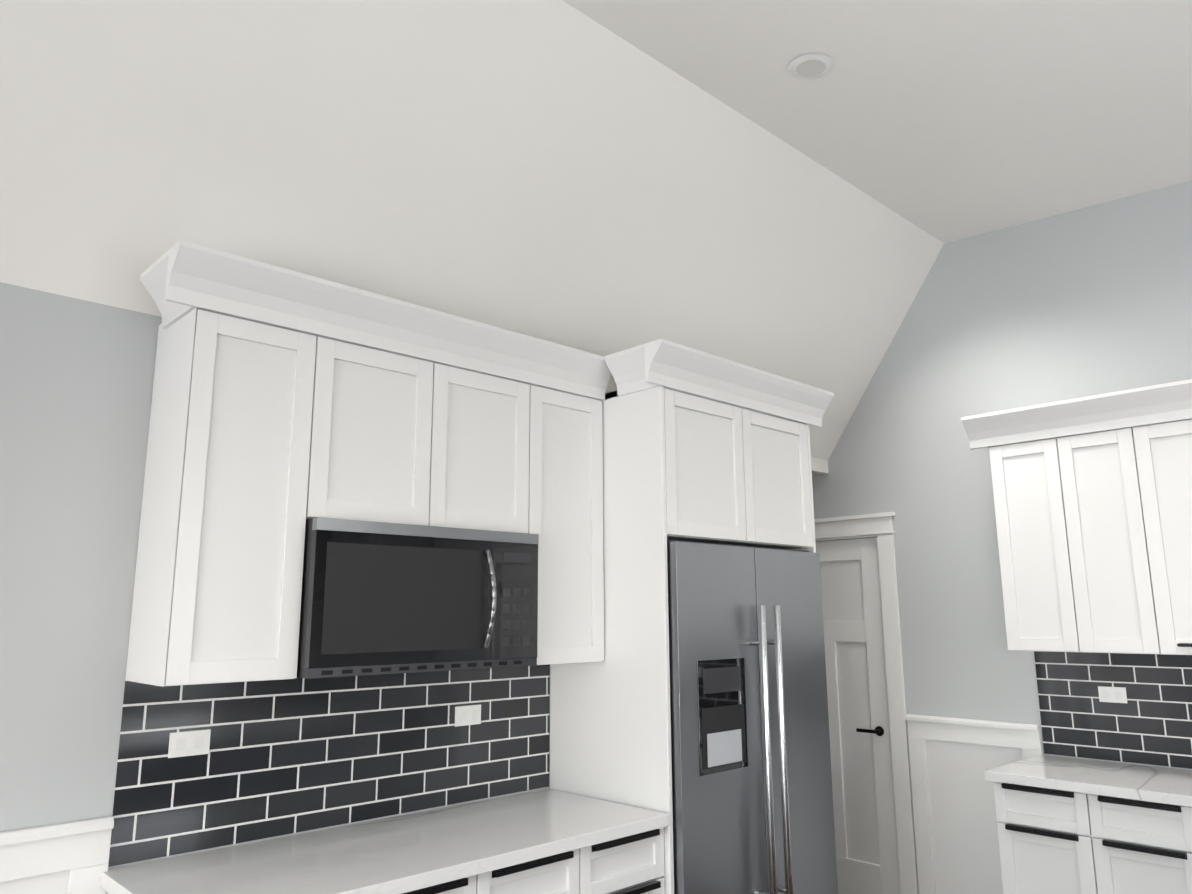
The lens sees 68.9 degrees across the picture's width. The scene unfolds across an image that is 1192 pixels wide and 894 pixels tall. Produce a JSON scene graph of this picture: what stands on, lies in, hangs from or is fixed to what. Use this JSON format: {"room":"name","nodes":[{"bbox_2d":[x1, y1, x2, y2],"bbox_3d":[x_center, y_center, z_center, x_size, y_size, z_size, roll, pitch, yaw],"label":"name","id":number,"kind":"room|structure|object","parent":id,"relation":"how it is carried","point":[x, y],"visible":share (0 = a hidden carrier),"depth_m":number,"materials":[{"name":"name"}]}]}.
{"room":"kitchen","nodes":[
{"label":"kitchen","id":0,"kind":"room"},
{"bbox_2d":[0,282,549,868],"bbox_3d":[-2.140,0.037,1.911,7.420,3.850,0.120,10,-15,-43],"label":"wall","id":1,"kind":"structure","parent":0,"point":[77,375],"depth_m":2.42,"materials":[{"name":"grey paint"}]},
{"bbox_2d":[168,729,210,757],"bbox_3d":[-1.200,0.876,2.565,0.115,0.070,0.007,10,-15,-43],"label":"electrical outlet plate","id":2,"kind":"object","parent":1,"relation":"attached to","point":[188,743],"depth_m":2.56,"materials":[{"name":"white plastic"}]},
{"bbox_2d":[125,288,344,686],"bbox_3d":[-1.080,0.149,2.602,0.422,1.060,0.327,10,-15,-43],"label":"upper cabinet","id":3,"kind":"object","parent":1,"relation":"attached to","point":[286,404],"depth_m":2.47,"materials":[{"name":"white wood"}]},
{"bbox_2d":[108,664,549,866],"bbox_3d":[-0.765,1.012,2.970,1.594,0.493,0.003,10,-15,-43],"label":"tile backsplash","id":4,"kind":"structure","parent":1,"relation":"attached to","point":[288,756],"depth_m":2.82,"materials":[{"name":"black tile"}]},
{"bbox_2d":[333,328,456,526],"bbox_3d":[-0.797,-0.029,2.913,0.486,0.595,0.327,10,-15,-43],"label":"upper cabinet","id":5,"kind":"object","parent":1,"relation":"attached to","point":[395,410],"depth_m":2.83,"materials":[{"name":"white wood"}]},
{"bbox_2d":[297,517,538,678],"bbox_3d":[-0.620,0.506,2.893,0.842,0.457,0.449,10,-15,-43],"label":"microwave","id":6,"kind":"object","parent":5,"relation":"attached to","point":[378,598],"visible":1,"depth_m":2.72,"materials":[{"name":"grey metal"}]},
{"bbox_2d":[455,705,480,726],"bbox_3d":[-0.477,1.003,3.245,0.115,0.070,0.007,10,-15,-43],"label":"electrical outlet plate","id":7,"kind":"object","parent":1,"relation":"attached to","point":[471,714],"depth_m":3.24,"materials":[{"name":"white plastic"}]},
{"bbox_2d":[449,352,536,533],"bbox_3d":[-0.533,0.017,3.161,0.486,0.595,0.327,10,-15,-43],"label":"upper cabinet","id":8,"kind":"object","parent":1,"relation":"attached to","point":[495,405],"depth_m":3.11,"materials":[{"name":"white wood"}]},
{"bbox_2d":[0,714,1042,893],"bbox_3d":[-0.569,1.266,0.944,8.445,1.044,5.673,10,-15,-43],"label":"wainscoting","id":9,"kind":"structure","parent":1,"relation":"attached to","point":[952,760],"depth_m":4.37,"materials":[{"name":"white wood"}]},
{"bbox_2d":[533,372,605,664],"bbox_3d":[-0.242,0.297,3.390,0.440,1.060,0.327,10,-15,-43],"label":"upper cabinet","id":10,"kind":"object","parent":1,"relation":"attached to","point":[568,524],"depth_m":3.31,"materials":[{"name":"white wood"}]},
{"bbox_2d":[0,0,1191,475],"bbox_3d":[-0.395,-1.290,1.238,8.690,1.340,6.460,10,-15,-43],"label":"ceiling","id":11,"kind":"structure","parent":0,"point":[614,176],"depth_m":3.14,"materials":[{"name":"white paint"}]},
{"bbox_2d":[788,53,833,78],"bbox_3d":[0.810,-1.432,3.273,0.170,0.015,0.170,10,-15,-43],"label":"recessed light","id":12,"kind":"object","parent":11,"relation":"in","point":[811,66],"visible":1,"depth_m":3.27,"materials":[{"name":"white plastic"}]},
{"bbox_2d":[812,181,1191,769],"bbox_3d":[2.705,0.401,3.932,0.120,3.850,6.450,10,-15,-43],"label":"wall","id":13,"kind":"structure","parent":0,"point":[1088,301],"depth_m":4.59,"materials":[{"name":"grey paint"}]},
{"bbox_2d":[815,538,900,893],"bbox_3d":[1.362,1.556,5.069,0.092,2.003,0.753,10,-15,-43],"label":"hall door","id":14,"kind":"structure","parent":13,"relation":"in","point":[867,860],"depth_m":4.95,"materials":[{"name":"white wood"}]},
{"bbox_2d":[814,512,918,893],"bbox_3d":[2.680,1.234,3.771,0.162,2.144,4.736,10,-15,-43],"label":"door frame","id":15,"kind":"structure","parent":13,"relation":"attached to","point":[879,526],"depth_m":4.79,"materials":[{"name":"white wood"}]},
{"bbox_2d":[985,427,1096,652],"bbox_3d":[2.175,0.459,4.151,0.326,1.005,0.372,10,-15,-43],"label":"upper cabinet","id":16,"kind":"object","parent":13,"relation":"attached to","point":[1048,607],"depth_m":4.03,"materials":[{"name":"white wood"}]},
{"bbox_2d":[1098,686,1126,702],"bbox_3d":[2.393,1.148,4.023,0.007,0.070,0.115,10,-15,-43],"label":"electrical outlet plate","id":17,"kind":"object","parent":13,"relation":"attached to","point":[1106,694],"depth_m":4.02,"materials":[{"name":"white plastic"}]},
{"bbox_2d":[1034,651,1191,768],"bbox_3d":[2.816,1.111,3.589,0.003,0.493,1.870,10,-15,-43],"label":"tile backsplash","id":18,"kind":"structure","parent":13,"relation":"attached to","point":[1149,722],"depth_m":4.00,"materials":[{"name":"black tile"}]},
{"bbox_2d":[1073,415,1180,654],"bbox_3d":[2.370,0.419,3.951,0.326,1.005,0.433,10,-15,-43],"label":"upper cabinet","id":19,"kind":"object","parent":13,"relation":"attached to","point":[1093,502],"depth_m":3.79,"materials":[{"name":"white wood"}]},
{"bbox_2d":[1149,407,1191,654],"bbox_3d":[2.586,0.375,3.730,0.326,1.005,0.433,10,-15,-43],"label":"upper cabinet","id":20,"kind":"object","parent":13,"relation":"attached to","point":[1172,430],"depth_m":3.66,"materials":[{"name":"white wood"}]},
{"bbox_3d":[-0.336,1.765,0.603,8.690,0.060,6.580,10,-15,-43],"label":"floor","id":21,"kind":"structure","parent":0,"visible":0},
{"bbox_2d":[409,872,500,893],"bbox_3d":[-0.692,1.654,2.477,0.518,0.866,0.616,10,-15,-43],"label":"base cabinet","id":22,"kind":"object","parent":21,"relation":"on","point":[490,883],"depth_m":2.46,"materials":[{"name":"white wood"}]},
{"bbox_2d":[501,844,600,893],"bbox_3d":[-0.405,1.704,2.747,0.518,0.866,0.616,10,-15,-43],"label":"base cabinet","id":23,"kind":"object","parent":21,"relation":"on","point":[574,872],"depth_m":2.68,"materials":[{"name":"white wood"}]},
{"bbox_2d":[101,788,669,893],"bbox_3d":[-0.548,1.230,2.680,1.610,0.039,0.646,10,-15,-43],"label":"countertop","id":24,"kind":"structure","parent":23,"relation":"on","point":[418,851],"depth_m":2.56,"materials":[{"name":"white stone"}]},
{"bbox_2d":[601,828,664,893],"bbox_3d":[-0.139,1.751,2.996,0.458,0.866,0.616,10,-15,-43],"label":"base cabinet","id":25,"kind":"object","parent":21,"relation":"on","point":[635,865],"depth_m":2.89,"materials":[{"name":"white wood"}]},
{"bbox_2d":[550,339,833,893],"bbox_3d":[0.430,0.994,3.628,1.190,2.586,0.721,10,-15,-43],"label":"surround","id":26,"kind":"object","parent":21,"relation":"on","point":[699,446],"visible":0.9,"depth_m":3.37,"materials":[{"name":"white wood"}]},
{"bbox_2d":[667,539,837,893],"bbox_3d":[0.443,1.349,3.548,0.964,1.858,0.736,10,-15,-43],"label":"fridge","id":27,"kind":"object","parent":21,"relation":"on","point":[752,801],"visible":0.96,"depth_m":3.31,"materials":[{"name":"grey metal"}]},
{"bbox_2d":[993,783,1115,893],"bbox_3d":[2.100,1.884,3.749,0.616,0.866,0.434,10,-15,-43],"label":"base cabinet","id":28,"kind":"object","parent":21,"relation":"on","point":[1067,825],"depth_m":3.58,"materials":[{"name":"white wood"}]},
{"bbox_2d":[984,755,1191,806],"bbox_3d":[2.585,1.336,3.315,0.646,0.039,1.915,10,-15,-43],"label":"countertop","id":29,"kind":"structure","parent":28,"relation":"on","point":[1172,787],"depth_m":3.63,"materials":[{"name":"white stone"}]},
{"bbox_2d":[1108,799,1191,893],"bbox_3d":[2.338,1.836,3.506,0.616,0.866,0.495,10,-15,-43],"label":"base cabinet","id":30,"kind":"object","parent":21,"relation":"on","point":[1152,842],"depth_m":3.33,"materials":[{"name":"white wood"}]}
]}

